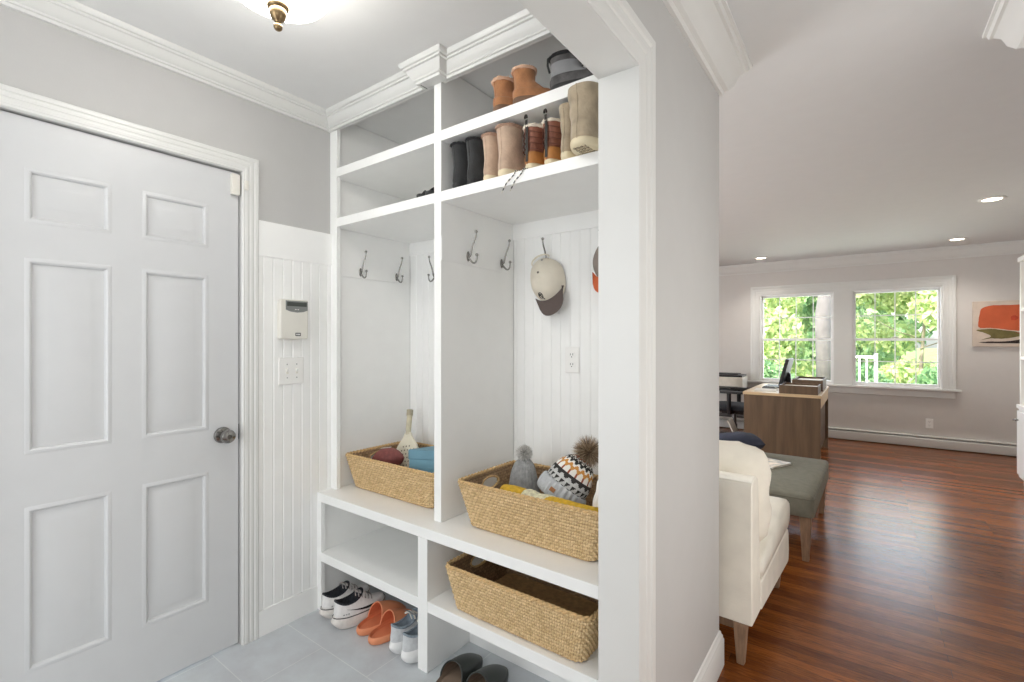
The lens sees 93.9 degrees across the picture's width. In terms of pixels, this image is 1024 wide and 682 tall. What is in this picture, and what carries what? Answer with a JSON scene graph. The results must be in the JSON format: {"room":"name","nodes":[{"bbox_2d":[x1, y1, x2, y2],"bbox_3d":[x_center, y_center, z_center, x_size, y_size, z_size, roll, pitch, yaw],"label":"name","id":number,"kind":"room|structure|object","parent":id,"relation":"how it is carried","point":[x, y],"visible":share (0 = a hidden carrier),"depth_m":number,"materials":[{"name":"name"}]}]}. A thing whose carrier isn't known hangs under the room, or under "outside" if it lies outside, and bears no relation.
{"room":"mudroom","nodes":[
{"label":"mudroom","id":0,"kind":"room"},
{"bbox_2d":[0,5,329,643],"bbox_3d":[-1.579,0.092,1.602,0.120,2.430,3.300,0,0,36],"label":"wall","id":1,"kind":"structure","parent":0,"point":[39,57],"depth_m":1.89,"materials":[{"name":"paint"}]},
{"bbox_2d":[0,110,238,681],"bbox_3d":[-1.411,0.290,1.753,0.146,2.034,0.780,0,0,36],"label":"door","id":2,"kind":"structure","parent":1,"relation":"in","point":[119,426],"depth_m":1.72,"materials":[{"name":"white paint"}]},
{"bbox_2d":[230,173,248,195],"bbox_3d":[-1.167,-0.667,2.047,0.069,0.088,0.032,0,0,-30],"label":"sensor","id":3,"kind":"object","parent":2,"relation":"attached to","point":[234,178],"visible":1,"depth_m":2.03,"materials":[{"name":"beige plastic"}]},
{"bbox_2d":[0,83,258,644],"bbox_3d":[-1.391,0.256,1.739,0.020,2.102,0.916,0,0,36],"label":"door frame","id":4,"kind":"structure","parent":1,"relation":"attached to","point":[11,98],"depth_m":2.06,"materials":[{"name":"white wood"}]},
{"bbox_2d":[259,220,331,637],"bbox_3d":[-1.014,0.387,2.252,0.017,1.840,0.358,0,0,36],"label":"wainscot","id":5,"kind":"structure","parent":1,"relation":"attached to","point":[295,263],"depth_m":2.23,"materials":[{"name":"white paint"}]},
{"bbox_2d":[278,357,302,384],"bbox_3d":[-1.022,0.139,2.219,0.019,0.124,0.120,0,0,36],"label":"switch plate","id":6,"kind":"object","parent":5,"relation":"attached to","point":[290,370],"visible":1,"depth_m":2.22,"materials":[{"name":"white plastic"}]},
{"bbox_2d":[277,299,307,339],"bbox_3d":[-1.015,-0.098,2.215,0.034,0.186,0.134,0,0,36],"label":"alarm keypad","id":7,"kind":"object","parent":5,"relation":"attached to","point":[292,315],"visible":1,"depth_m":2.20,"materials":[{"name":"beige plastic"}]},
{"bbox_2d":[157,585,549,681],"bbox_3d":[-0.957,1.347,1.080,1.702,0.080,3.200,0,0,36],"label":"floor tiles","id":8,"kind":"structure","parent":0,"point":[309,648],"depth_m":1.95,"materials":[{"name":"grey tile"}]},
{"bbox_2d":[319,580,369,618],"bbox_3d":[-0.810,1.234,2.324,0.100,0.145,0.266,0,0,38],"label":"shoe","id":9,"kind":"object","parent":8,"relation":"on","point":[345,588],"visible":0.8,"depth_m":2.28,"materials":[{"name":"fabric"}]},
{"bbox_2d":[331,587,384,628],"bbox_3d":[-0.716,1.227,2.236,0.100,0.158,0.266,0,0,44],"label":"shoe","id":10,"kind":"object","parent":8,"relation":"on","point":[350,610],"visible":0.96,"depth_m":2.19,"materials":[{"name":"fabric"}]},
{"bbox_2d":[356,600,405,635],"bbox_3d":[-0.601,1.253,2.211,0.103,0.107,0.259,0,0,39],"label":"clog","id":11,"kind":"object","parent":8,"relation":"on","point":[365,627],"visible":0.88,"depth_m":2.20,"materials":[{"name":"plastic"}]},
{"bbox_2d":[368,608,410,644],"bbox_3d":[-0.528,1.253,2.145,0.103,0.107,0.259,0,0,40],"label":"clog","id":12,"kind":"object","parent":8,"relation":"on","point":[381,634],"visible":0.58,"depth_m":2.12,"materials":[{"name":"plastic"}]},
{"bbox_2d":[389,607,417,653],"bbox_3d":[-0.420,1.229,2.074,0.085,0.154,0.271,0,0,37],"label":"sneaker","id":13,"kind":"object","parent":8,"relation":"on","point":[409,621],"visible":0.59,"depth_m":1.99,"materials":[{"name":"grey fabric"}]},
{"bbox_2d":[401,620,417,663],"bbox_3d":[-0.356,1.229,2.014,0.083,0.154,0.271,0,0,38],"label":"sneaker","id":14,"kind":"object","parent":8,"relation":"on","point":[409,654],"visible":0.41,"depth_m":1.92,"materials":[{"name":"grey fabric"}]},
{"bbox_2d":[317,9,597,681],"bbox_3d":[-0.150,0.092,2.090,1.596,2.429,0.614,0,0,36],"label":"storage unit","id":15,"kind":"object","parent":8,"relation":"on","point":[471,350],"visible":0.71,"depth_m":2.15,"materials":[{"name":"white paint"}]},
{"bbox_2d":[359,251,367,278],"bbox_3d":[-0.771,-0.397,2.488,0.057,0.144,0.020,0,0,36],"label":"coat hook","id":16,"kind":"object","parent":15,"relation":"attached to","point":[360,269],"visible":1,"depth_m":2.49,"materials":[{"name":"silver metal"}]},
{"bbox_2d":[321,526,417,607],"bbox_3d":[-0.486,1.046,2.344,0.693,0.043,0.567,0,0,36],"label":"shelf","id":17,"kind":"object","parent":15,"relation":"attached to","point":[385,558],"depth_m":2.25,"materials":[{"name":"white paint"}]},
{"bbox_2d":[337,193,433,243],"bbox_3d":[-0.457,-0.587,2.373,0.708,0.042,0.497,0,0,36],"label":"shelf","id":18,"kind":"object","parent":15,"relation":"attached to","point":[411,221],"depth_m":2.31,"materials":[{"name":"white paint"}]},
{"bbox_2d":[337,133,433,199],"bbox_3d":[-0.457,-0.834,2.373,0.708,0.042,0.497,0,0,36],"label":"shelf","id":19,"kind":"object","parent":15,"relation":"attached to","point":[402,172],"depth_m":2.31,"materials":[{"name":"white paint"}]},
{"bbox_2d":[345,441,433,507],"bbox_3d":[-0.473,0.651,2.389,0.654,0.171,0.409,0,0,36],"label":"seagrass basket","id":20,"kind":"object","parent":15,"relation":"on","point":[414,486],"visible":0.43,"depth_m":2.23,"materials":[{"name":"beige wicker"}]},
{"bbox_2d":[372,447,403,464],"bbox_3d":[-0.644,0.610,2.476,0.143,0.125,0.159,0,0,-28],"label":"football","id":21,"kind":"object","parent":20,"relation":"in","point":[386,454],"visible":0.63,"depth_m":2.43,"materials":[{"name":"red leather"}]},
{"bbox_2d":[397,409,418,466],"bbox_3d":[-0.570,0.551,2.555,0.127,0.349,0.214,0,0,-25],"label":"paddle","id":22,"kind":"object","parent":20,"relation":"in","point":[408,442],"visible":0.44,"depth_m":2.58,"materials":[{"name":"beige wood"}]},
{"bbox_2d":[408,446,433,472],"bbox_3d":[-0.368,0.611,2.287,0.186,0.221,0.202,0,0,29],"label":"box","id":23,"kind":"object","parent":20,"relation":"in","point":[422,459],"visible":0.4,"depth_m":2.22,"materials":[{"name":"blue fabric"}]},
{"bbox_2d":[395,257,403,282],"bbox_3d":[-0.629,-0.397,2.681,0.057,0.144,0.020,0,0,36],"label":"coat hook","id":24,"kind":"object","parent":15,"relation":"attached to","point":[396,275],"visible":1,"depth_m":2.68,"materials":[{"name":"silver metal"}]},
{"bbox_2d":[416,190,425,196],"bbox_3d":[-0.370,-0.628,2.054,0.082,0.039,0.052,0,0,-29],"label":"shoe","id":25,"kind":"object","parent":15,"relation":"on","point":[424,191],"visible":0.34,"depth_m":2.03,"materials":[{"name":"fabric"}]},
{"bbox_2d":[425,187,433,194],"bbox_3d":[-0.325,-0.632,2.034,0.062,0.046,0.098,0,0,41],"label":"shoe","id":26,"kind":"object","parent":15,"relation":"on","point":[431,191],"visible":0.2,"depth_m":2.00,"materials":[{"name":"fabric"}]},
{"bbox_2d":[427,256,433,281],"bbox_3d":[-0.445,-0.397,2.638,0.020,0.144,0.057,0,0,36],"label":"coat hook","id":27,"kind":"object","parent":15,"relation":"attached to","point":[428,275],"visible":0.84,"depth_m":2.63,"materials":[{"name":"silver metal"}]},
{"bbox_2d":[450,141,467,187],"bbox_3d":[-0.178,-0.705,1.979,0.091,0.194,0.183,0,0,42],"label":"boot","id":28,"kind":"object","parent":15,"relation":"on","point":[459,148],"visible":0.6,"depth_m":1.92,"materials":[{"name":"rubber"}]},
{"bbox_2d":[467,230,477,263],"bbox_3d":[-0.167,-0.402,2.048,0.057,0.144,0.020,0,0,36],"label":"coat hook","id":29,"kind":"object","parent":15,"relation":"attached to","point":[476,231],"visible":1,"depth_m":2.05,"materials":[{"name":"silver metal"}]},
{"bbox_2d":[465,136,483,183],"bbox_3d":[-0.114,-0.706,1.932,0.091,0.195,0.183,0,0,42],"label":"boot","id":30,"kind":"object","parent":15,"relation":"on","point":[475,151],"visible":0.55,"depth_m":1.87,"materials":[{"name":"rubber"}]},
{"bbox_2d":[481,131,498,179],"bbox_3d":[-0.046,-0.704,1.893,0.087,0.192,0.195,0,0,41],"label":"boot","id":31,"kind":"object","parent":15,"relation":"on","point":[490,143],"visible":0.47,"depth_m":1.83,"materials":[{"name":"beige leather"}]},
{"bbox_2d":[491,75,513,110],"bbox_3d":[0.005,-0.923,1.837,0.183,0.135,0.093,0,0,-32],"label":"boot","id":32,"kind":"object","parent":15,"relation":"on","point":[503,86],"visible":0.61,"depth_m":1.78,"materials":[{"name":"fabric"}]},
{"bbox_2d":[500,239,510,269],"bbox_3d":[-0.026,-0.402,2.238,0.057,0.144,0.020,0,0,36],"label":"coat hook","id":33,"kind":"object","parent":15,"relation":"attached to","point":[502,262],"visible":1,"depth_m":2.24,"materials":[{"name":"silver metal"}]},
{"bbox_2d":[495,122,524,175],"bbox_3d":[0.017,-0.707,1.829,0.107,0.198,0.193,0,0,41],"label":"boot","id":34,"kind":"object","parent":15,"relation":"on","point":[509,135],"visible":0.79,"depth_m":1.76,"materials":[{"name":"beige leather"}]},
{"bbox_2d":[428,588,597,681],"bbox_3d":[0.151,1.046,1.873,0.783,0.043,0.567,0,0,36],"label":"shelf","id":35,"kind":"object","parent":15,"relation":"attached to","point":[441,604],"depth_m":1.64,"materials":[{"name":"white paint"}]},
{"bbox_2d":[501,168,527,192],"bbox_3d":[0.008,-0.577,1.723,0.108,0.075,0.021,0,0,36],"label":"shoelaces","id":36,"kind":"object","parent":15,"relation":"hanging from","point":[523,168],"visible":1,"depth_m":1.71,"materials":[{"name":"white fabric"}]},
{"bbox_2d":[441,151,597,224],"bbox_3d":[0.175,-0.587,1.906,0.783,0.042,0.497,0,0,36],"label":"shelf","id":37,"kind":"object","parent":15,"relation":"attached to","point":[565,189],"depth_m":1.87,"materials":[{"name":"white paint"}]},
{"bbox_2d":[441,75,597,156],"bbox_3d":[0.175,-0.834,1.906,0.783,0.042,0.497,0,0,36],"label":"shelf","id":38,"kind":"object","parent":15,"relation":"attached to","point":[551,100],"depth_m":1.75,"materials":[{"name":"white paint"}]},
{"bbox_2d":[445,553,597,661],"bbox_3d":[0.104,0.937,1.807,0.634,0.171,0.404,0,0,36],"label":"seagrass basket","id":39,"kind":"object","parent":15,"relation":"on","point":[562,621],"visible":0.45,"depth_m":1.69,"materials":[{"name":"beige wicker"}]},
{"bbox_2d":[458,460,597,560],"bbox_3d":[0.155,0.644,1.881,0.664,0.184,0.410,0,0,36],"label":"seagrass basket","id":40,"kind":"object","parent":15,"relation":"on","point":[572,531],"visible":0.53,"depth_m":1.73,"materials":[{"name":"beige wicker"}]},
{"bbox_2d":[509,445,539,492],"bbox_3d":[0.038,0.569,1.988,0.170,0.277,0.146,0,0,36],"label":"knit hat","id":41,"kind":"object","parent":40,"relation":"in","point":[523,474],"visible":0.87,"depth_m":1.98,"materials":[{"name":"grey fabric"}]},
{"bbox_2d":[476,527,586,560],"bbox_3d":[0.155,0.733,1.881,0.537,0.007,0.342,0,0,36],"label":"shelf","id":42,"kind":"object","parent":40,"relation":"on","point":[491,529],"depth_m":1.71,"materials":[{"name":"white wood"}]},
{"bbox_2d":[500,484,597,511],"bbox_3d":[0.133,0.591,1.746,0.407,0.069,0.084,0,0,34],"label":"scarf","id":43,"kind":"object","parent":40,"relation":"in","point":[513,488],"visible":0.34,"depth_m":1.74,"materials":[{"name":"yellow fabric"}]},
{"bbox_2d":[537,435,597,504],"bbox_3d":[0.236,0.512,1.859,0.275,0.306,0.154,0,0,-1],"label":"beanie","id":44,"kind":"object","parent":40,"relation":"in","point":[570,477],"visible":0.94,"depth_m":1.82,"materials":[{"name":"fabric"}]},
{"bbox_2d":[592,481,597,506],"bbox_3d":[0.345,0.598,1.721,0.096,0.257,0.204,0,0,36],"label":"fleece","id":45,"kind":"object","parent":40,"relation":"in","point":[595,499],"visible":0.06,"depth_m":1.68},
{"bbox_2d":[511,64,549,103],"bbox_3d":[0.086,-0.927,1.757,0.184,0.143,0.097,0,0,-6],"label":"boot","id":46,"kind":"object","parent":15,"relation":"on","point":[525,85],"visible":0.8,"depth_m":1.72,"materials":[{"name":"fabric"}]},
{"bbox_2d":[523,114,544,168],"bbox_3d":[0.117,-0.707,1.771,0.088,0.198,0.206,0,0,43],"label":"boot","id":47,"kind":"object","parent":15,"relation":"on","point":[534,154],"visible":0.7,"depth_m":1.70,"materials":[{"name":"brown leather"}]},
{"bbox_2d":[541,237,546,260],"bbox_3d":[0.151,-0.402,2.198,0.020,0.144,0.057,0,0,36],"label":"coat hook","id":48,"kind":"object","parent":15,"relation":"attached to","point":[542,238],"visible":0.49,"depth_m":2.19,"materials":[{"name":"silver metal"}]},
{"bbox_2d":[530,254,565,315],"bbox_3d":[0.150,-0.257,2.169,0.191,0.288,0.088,0,0,36],"label":"baseball cap","id":49,"kind":"object","parent":48,"relation":"hanging from","point":[547,276],"visible":1,"depth_m":2.14,"materials":[{"name":"beige fabric"}]},
{"bbox_2d":[541,108,561,163],"bbox_3d":[0.182,-0.707,1.729,0.088,0.198,0.206,0,0,42],"label":"boot","id":50,"kind":"object","parent":15,"relation":"on","point":[552,133],"visible":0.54,"depth_m":1.66,"materials":[{"name":"brown leather"}]},
{"bbox_2d":[559,102,575,159],"bbox_3d":[0.233,-0.702,1.671,0.069,0.186,0.199,0,0,40],"label":"boot","id":51,"kind":"object","parent":15,"relation":"on","point":[564,108],"visible":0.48,"depth_m":1.60,"materials":[{"name":"beige leather"}]},
{"bbox_2d":[547,49,592,89],"bbox_3d":[0.228,-0.926,1.651,0.220,0.142,0.102,0,0,16],"label":"boot","id":52,"kind":"object","parent":15,"relation":"on","point":[566,69],"visible":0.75,"depth_m":1.62,"materials":[{"name":"black rubber"}]},
{"bbox_2d":[565,347,578,372],"bbox_3d":[0.269,0.085,2.142,0.072,0.116,0.009,0,0,36],"label":"wall outlet","id":53,"kind":"object","parent":15,"relation":"attached to","point":[571,353],"visible":1,"depth_m":2.14,"materials":[{"name":"white plastic"}]},
{"bbox_2d":[568,352,574,357],"bbox_3d":[0.268,0.064,2.140,0.033,0.029,0.004,0,0,36],"label":"receptacle","id":54,"kind":"object","parent":53,"relation":"attached to","point":[570,354],"depth_m":2.14,"materials":[{"name":"plastic"}]},
{"bbox_2d":[568,362,574,367],"bbox_3d":[0.268,0.106,2.140,0.033,0.029,0.004,0,0,36],"label":"receptacle","id":55,"kind":"object","parent":53,"relation":"attached to","point":[570,364],"depth_m":2.14,"materials":[{"name":"plastic"}]},
{"bbox_2d":[568,81,597,155],"bbox_3d":[0.269,-0.706,1.573,0.117,0.195,0.219,0,0,39],"label":"boot","id":56,"kind":"object","parent":15,"relation":"on","point":[582,96],"visible":0.62,"depth_m":1.49,"materials":[{"name":"beige leather"}]},
{"bbox_2d":[436,653,482,681],"bbox_3d":[-0.207,1.260,1.831,0.107,0.092,0.274,0,0,32],"label":"clog","id":57,"kind":"object","parent":8,"relation":"on","point":[457,669],"visible":0.94,"depth_m":1.84,"materials":[{"name":"leather"}]},
{"bbox_2d":[466,664,508,681],"bbox_3d":[-0.107,1.260,1.766,0.107,0.092,0.274,0,0,34],"label":"clog","id":58,"kind":"object","parent":8,"relation":"on","point":[492,672],"visible":1,"depth_m":1.79,"materials":[{"name":"leather"}]},
{"bbox_2d":[74,0,1023,265],"bbox_3d":[0.522,-1.198,2.878,6.020,0.150,10.450,0,0,36],"label":"ceiling","id":59,"kind":"structure","parent":0,"point":[854,127],"depth_m":2.19,"materials":[{"name":"paint"}]},
{"bbox_2d":[240,0,333,31],"bbox_3d":[-0.681,-1.012,1.392,0.344,0.218,0.344,0,0,36],"label":"ceiling light","id":60,"kind":"object","parent":59,"relation":"attached to","point":[279,11],"visible":1,"depth_m":1.41,"materials":[{"name":"white glass"}]},
{"bbox_2d":[947,237,966,240],"bbox_3d":[4.896,-1.119,5.258,0.164,0.007,0.164,0,0,36],"label":"recessed light","id":61,"kind":"object","parent":59,"relation":"in","point":[961,238],"visible":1,"depth_m":5.26,"materials":[{"name":"white plastic"}]},
{"bbox_2d":[977,196,1006,201],"bbox_3d":[3.789,-1.119,3.774,0.164,0.007,0.164,0,0,36],"label":"recessed light","id":62,"kind":"object","parent":59,"relation":"in","point":[994,198],"visible":1,"depth_m":3.77,"materials":[{"name":"white plastic"}]},
{"bbox_2d":[626,0,718,681],"bbox_3d":[-2.044,0.092,1.165,3.727,2.430,4.645,0,0,36],"label":"wall partition","id":63,"kind":"structure","parent":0,"point":[687,101],"depth_m":1.57,"materials":[{"name":"paint"}]},
{"bbox_2d":[0,0,1023,275],"bbox_3d":[0.492,-1.056,2.838,5.820,0.135,10.350,0,0,36],"label":"crown molding","id":64,"kind":"structure","parent":63,"relation":"attached to","point":[709,27],"depth_m":1.79,"materials":[{"name":"white paint"}]},
{"bbox_2d":[518,0,655,681],"bbox_3d":[-0.270,0.254,0.481,0.112,2.106,2.053,0,0,36],"label":"door frame","id":65,"kind":"structure","parent":63,"relation":"attached to","point":[563,19],"depth_m":1.21,"materials":[{"name":"white wood"}]},
{"bbox_2d":[693,630,723,681],"bbox_3d":[-0.242,1.236,2.245,2.143,0.142,0.799,0,0,36],"label":"baseboard","id":66,"kind":"structure","parent":63,"relation":"attached to","point":[710,670],"depth_m":1.81,"materials":[{"name":"white wood"}]},
{"bbox_2d":[717,427,1023,681],"bbox_3d":[0.522,1.347,2.878,6.020,0.080,10.450,0,0,36],"label":"floor","id":67,"kind":"structure","parent":0,"point":[914,571],"depth_m":2.62,"materials":[{"name":"red wood"}]},
{"bbox_2d":[727,418,737,431],"bbox_3d":[2.637,1.114,5.592,0.179,0.384,0.230,0,0,36],"label":"board","id":68,"kind":"object","parent":67,"relation":"on","point":[731,423],"visible":0.44,"depth_m":5.61,"materials":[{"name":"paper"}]},
{"bbox_2d":[719,387,749,432],"bbox_3d":[2.816,0.792,6.150,0.683,1.027,0.665,0,0,36],"label":"office chair","id":69,"kind":"object","parent":67,"relation":"on","point":[729,407],"visible":0.26,"depth_m":5.98,"materials":[{"name":"plastic"}]},
{"bbox_2d":[719,387,751,417],"bbox_3d":[3.072,0.987,6.894,0.710,0.640,0.500,0,0,36],"label":"stand","id":70,"kind":"object","parent":67,"relation":"on","point":[720,389],"visible":0.03,"depth_m":6.68,"materials":[{"name":"plastic"}]},
{"bbox_2d":[719,412,743,417],"bbox_3d":[3.075,1.047,6.898,0.670,0.020,0.450,0,0,36],"label":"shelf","id":71,"kind":"object","parent":70,"relation":"attached to","point":[720,413],"depth_m":6.68,"materials":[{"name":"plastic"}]},
{"bbox_2d":[719,372,746,387],"bbox_3d":[3.069,0.564,6.840,0.470,0.204,0.450,0,0,36],"label":"printer","id":72,"kind":"object","parent":70,"relation":"on","point":[726,380],"visible":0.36,"depth_m":6.71,"materials":[{"name":"white plastic"}]},
{"bbox_2d":[719,471,789,664],"bbox_3d":[0.486,0.929,2.829,1.906,0.755,0.902,0,0,38],"label":"armchair","id":73,"kind":"object","parent":67,"relation":"on","point":[750,569],"visible":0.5,"depth_m":1.94,"materials":[{"name":"white fabric"}]},
{"bbox_2d":[719,431,765,448],"bbox_3d":[1.740,0.798,3.736,0.380,0.176,0.299,0,0,16],"label":"cushion","id":74,"kind":"object","parent":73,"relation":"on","point":[751,439],"visible":0.45,"depth_m":3.62,"materials":[{"name":"fabric"}]},
{"bbox_2d":[719,440,771,541],"bbox_3d":[0.901,0.678,2.247,0.567,0.445,0.243,0,0,35],"label":"throw pillow","id":75,"kind":"object","parent":73,"relation":"on","point":[738,457],"visible":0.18,"depth_m":2.08,"materials":[{"name":"beige fabric"}]},
{"bbox_2d":[759,496,789,577],"bbox_3d":[0.907,0.920,2.595,0.952,0.170,0.747,0,0,38],"label":"seat cushion","id":76,"kind":"object","parent":73,"relation":"on","point":[771,545],"depth_m":2.29,"materials":[{"name":"white fabric"}]},
{"bbox_2d":[743,383,828,458],"bbox_3d":[3.212,0.931,5.561,0.729,0.752,1.258,0,0,36],"label":"desk","id":77,"kind":"object","parent":67,"relation":"on","point":[788,424],"visible":0.8,"depth_m":5.06,"materials":[{"name":"brown wood"}]},
{"bbox_2d":[754,388,777,391],"bbox_3d":[2.870,0.551,5.401,0.220,0.006,0.300,0,0,32],"label":"paper sheet","id":78,"kind":"object","parent":77,"relation":"on","point":[756,389],"visible":1,"depth_m":5.41,"materials":[{"name":"white paper"}]},
{"bbox_2d":[762,384,778,388],"bbox_3d":[3.108,0.542,5.723,0.140,0.024,0.400,0,0,36],"label":"keyboard","id":79,"kind":"object","parent":77,"relation":"on","point":[770,386],"visible":0.98,"depth_m":5.60,"materials":[{"name":"grey plastic"}]},
{"bbox_2d":[778,358,793,387],"bbox_3d":[3.246,0.380,5.683,0.140,0.348,0.500,0,0,36],"label":"monitor","id":80,"kind":"object","parent":77,"relation":"on","point":[785,375],"visible":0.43,"depth_m":5.54,"materials":[{"name":"plastic"}]},
{"bbox_2d":[779,382,820,394],"bbox_3d":[3.092,0.511,5.129,0.350,0.088,0.395,0,0,36],"label":"desk tray","id":81,"kind":"object","parent":77,"relation":"on","point":[786,388],"visible":1,"depth_m":5.01,"materials":[{"name":"brown wood"}]},
{"bbox_2d":[792,376,825,391],"bbox_3d":[3.471,0.495,5.573,0.293,0.120,0.610,0,0,36],"label":"desk tray","id":82,"kind":"object","parent":77,"relation":"on","point":[800,379],"visible":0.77,"depth_m":5.40,"materials":[{"name":"brown wood"}]},
{"bbox_2d":[764,452,828,561],"bbox_3d":[1.769,1.101,3.455,0.808,0.412,1.088,0,0,37],"label":"ottoman","id":83,"kind":"object","parent":67,"relation":"on","point":[802,483],"visible":0.51,"depth_m":3.01,"materials":[{"name":"grey fabric"}]},
{"bbox_2d":[768,458,790,468],"bbox_3d":[1.852,0.887,3.518,0.222,0.014,0.282,0,0,-30],"label":"magazine","id":84,"kind":"object","parent":83,"relation":"on","point":[773,463],"visible":0.48,"depth_m":3.43,"materials":[{"name":"paper"}]},
{"bbox_2d":[764,452,828,518],"bbox_3d":[1.769,0.967,3.455,0.800,0.144,1.080,0,0,37],"label":"cushion","id":85,"kind":"object","parent":83,"relation":"on","point":[802,483],"depth_m":3.06,"materials":[{"name":"grey fabric"}]},
{"bbox_2d":[1012,255,1023,480],"bbox_3d":[3.985,0.277,3.150,0.536,2.060,2.622,0,0,36],"label":"bookcase","id":86,"kind":"object","parent":67,"relation":"on","point":[1020,413],"visible":1,"depth_m":4.29,"materials":[{"name":"white paint"}]},
{"bbox_2d":[1016,404,1023,410],"bbox_3d":[3.997,0.590,3.135,0.499,0.035,2.614,0,0,36],"label":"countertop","id":87,"kind":"structure","parent":86,"relation":"on","point":[1021,407],"depth_m":4.24,"materials":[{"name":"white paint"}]},
{"bbox_2d":[719,253,1023,455],"bbox_3d":[3.655,0.092,7.035,5.920,2.430,0.160,0,0,36],"label":"wall","id":88,"kind":"structure","parent":0,"point":[988,378],"depth_m":5.78,"materials":[{"name":"paint"}]},
{"bbox_2d":[760,292,833,383],"bbox_3d":[4.010,-0.042,6.751,0.899,1.253,0.135,0,0,36],"label":"window","id":89,"kind":"structure","parent":88,"relation":"in","point":[796,295],"depth_m":6.77,"materials":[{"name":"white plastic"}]},
{"bbox_2d":[750,275,955,389],"bbox_3d":[4.405,-0.096,6.368,2.228,1.382,0.022,0,0,36],"label":"window frame","id":90,"kind":"structure","parent":88,"relation":"attached to","point":[842,291],"depth_m":6.33,"materials":[{"name":"white wood"}]},
{"bbox_2d":[747,380,961,398],"bbox_3d":[4.390,0.636,6.364,2.340,0.111,0.085,0,0,36],"label":"window sill","id":91,"kind":"structure","parent":88,"relation":"attached to","point":[836,388],"depth_m":6.07,"materials":[{"name":"white wood"}]},
{"bbox_2d":[719,417,1016,455],"bbox_3d":[3.762,1.227,6.819,5.150,0.136,0.060,0,0,36],"label":"baseboard heater","id":92,"kind":"object","parent":88,"relation":"attached to","point":[982,446],"visible":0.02,"depth_m":5.87,"materials":[{"name":"metal"}]},
{"bbox_2d":[852,286,941,388],"bbox_3d":[4.889,-0.042,6.101,0.894,1.253,0.135,0,0,36],"label":"window","id":93,"kind":"structure","parent":88,"relation":"in","point":[938,288],"depth_m":6.09,"materials":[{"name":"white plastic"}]},
{"bbox_2d":[926,419,932,427],"bbox_3d":[5.112,1.010,5.853,0.072,0.116,0.009,0,0,36],"label":"wall outlet","id":94,"kind":"object","parent":88,"relation":"attached to","point":[929,422],"visible":1,"depth_m":5.85,"materials":[{"name":"white plastic"}]},
{"bbox_2d":[972,300,1019,346],"bbox_3d":[5.613,-0.198,5.466,0.505,0.526,0.035,0,0,36],"label":"abstract painting","id":95,"kind":"object","parent":88,"relation":"attached to","point":[994,323],"visible":0.91,"depth_m":5.49,"materials":[{"name":"orange paint"}]},
{"bbox_3d":[0.380,-0.402,2.029,0.019,0.144,0.057,0,0,36],"label":"coat hook","id":96,"kind":"object","parent":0,"visible":0},
{"bbox_2d":[592,247,597,291],"bbox_3d":[0.394,-0.319,1.994,0.152,0.241,0.079,0,0,36],"label":"baseball cap","id":97,"kind":"object","parent":96,"relation":"hanging from","point":[595,258],"visible":0.22,"depth_m":2.01,"materials":[{"name":"grey fabric"}]},
{"label":"outside","id":98,"kind":"structure","parent":0,"visible":0},
{"bbox_2d":[860,348,937,381],"bbox_3d":[18.306,1.104,19.735,50.000,1.254,37.500,0,0,36],"label":"garden","id":99,"kind":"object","parent":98,"point":[929,355],"visible":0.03,"depth_m":28.02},
{"bbox_2d":[764,358,794,378],"bbox_3d":[5.365,1.036,10.336,1.590,1.366,1.282,0,0,36],"label":"shrub","id":100,"kind":"object","parent":99,"relation":"on","point":[770,371],"visible":0.08,"depth_m":10.04,"materials":[{"name":"green plant"}]},
{"bbox_2d":[764,298,809,375],"bbox_3d":[10.477,-1.245,18.369,3.797,6.051,3.719,0,0,36],"label":"tree","id":101,"kind":"object","parent":99,"relation":"on","point":[805,331],"visible":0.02,"depth_m":17.42,"materials":[{"name":"green plant"}]},
{"bbox_2d":[764,296,815,378],"bbox_3d":[6.187,-0.204,12.349,2.934,3.930,3.172,0,0,36],"label":"tree","id":102,"kind":"object","parent":99,"relation":"on","point":[787,306],"visible":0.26,"depth_m":11.68,"materials":[{"name":"green plant"}]},
{"bbox_2d":[814,295,830,379],"bbox_3d":[5.843,-1.963,8.807,3.671,7.451,3.309,0,0,36],"label":"tree","id":103,"kind":"object","parent":99,"relation":"on","point":[823,306],"visible":0.02,"depth_m":8.86,"materials":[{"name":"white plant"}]},
{"bbox_2d":[776,296,907,369],"bbox_3d":[9.746,-0.619,14.372,3.476,4.755,3.290,0,0,39],"label":"tree","id":104,"kind":"object","parent":99,"relation":"on","point":[807,311],"visible":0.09,"depth_m":13.78,"materials":[{"name":"green plant"}]},
{"bbox_2d":[814,361,893,382],"bbox_3d":[6.695,1.039,9.466,1.528,1.397,1.258,0,0,36],"label":"shrub","id":105,"kind":"object","parent":99,"relation":"on","point":[863,368],"visible":0.06,"depth_m":9.17,"materials":[{"name":"green plant"}]},
{"bbox_2d":[856,353,877,381],"bbox_3d":[5.889,0.982,8.082,0.470,1.550,0.050,0,0,36],"label":"railing","id":106,"kind":"object","parent":99,"relation":"on","point":[858,357],"visible":0.31,"depth_m":8.02,"materials":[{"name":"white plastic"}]},
{"bbox_2d":[856,292,936,367],"bbox_3d":[13.389,-1.092,16.573,3.926,5.701,3.792,0,0,36],"label":"tree","id":107,"kind":"object","parent":99,"relation":"on","point":[903,318],"visible":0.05,"depth_m":16.15,"materials":[{"name":"green plant"}]},
{"bbox_2d":[856,290,937,383],"bbox_3d":[8.855,-0.104,10.377,2.842,3.807,2.946,0,0,36],"label":"tree","id":108,"kind":"object","parent":99,"relation":"on","point":[923,298],"visible":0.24,"depth_m":10.60,"materials":[{"name":"green plant"}]},
{"bbox_2d":[907,364,937,384],"bbox_3d":[7.894,1.040,8.452,1.556,1.358,1.289,0,0,36],"label":"shrub","id":109,"kind":"object","parent":99,"relation":"on","point":[932,379],"visible":0.05,"depth_m":8.60,"materials":[{"name":"green plant"}]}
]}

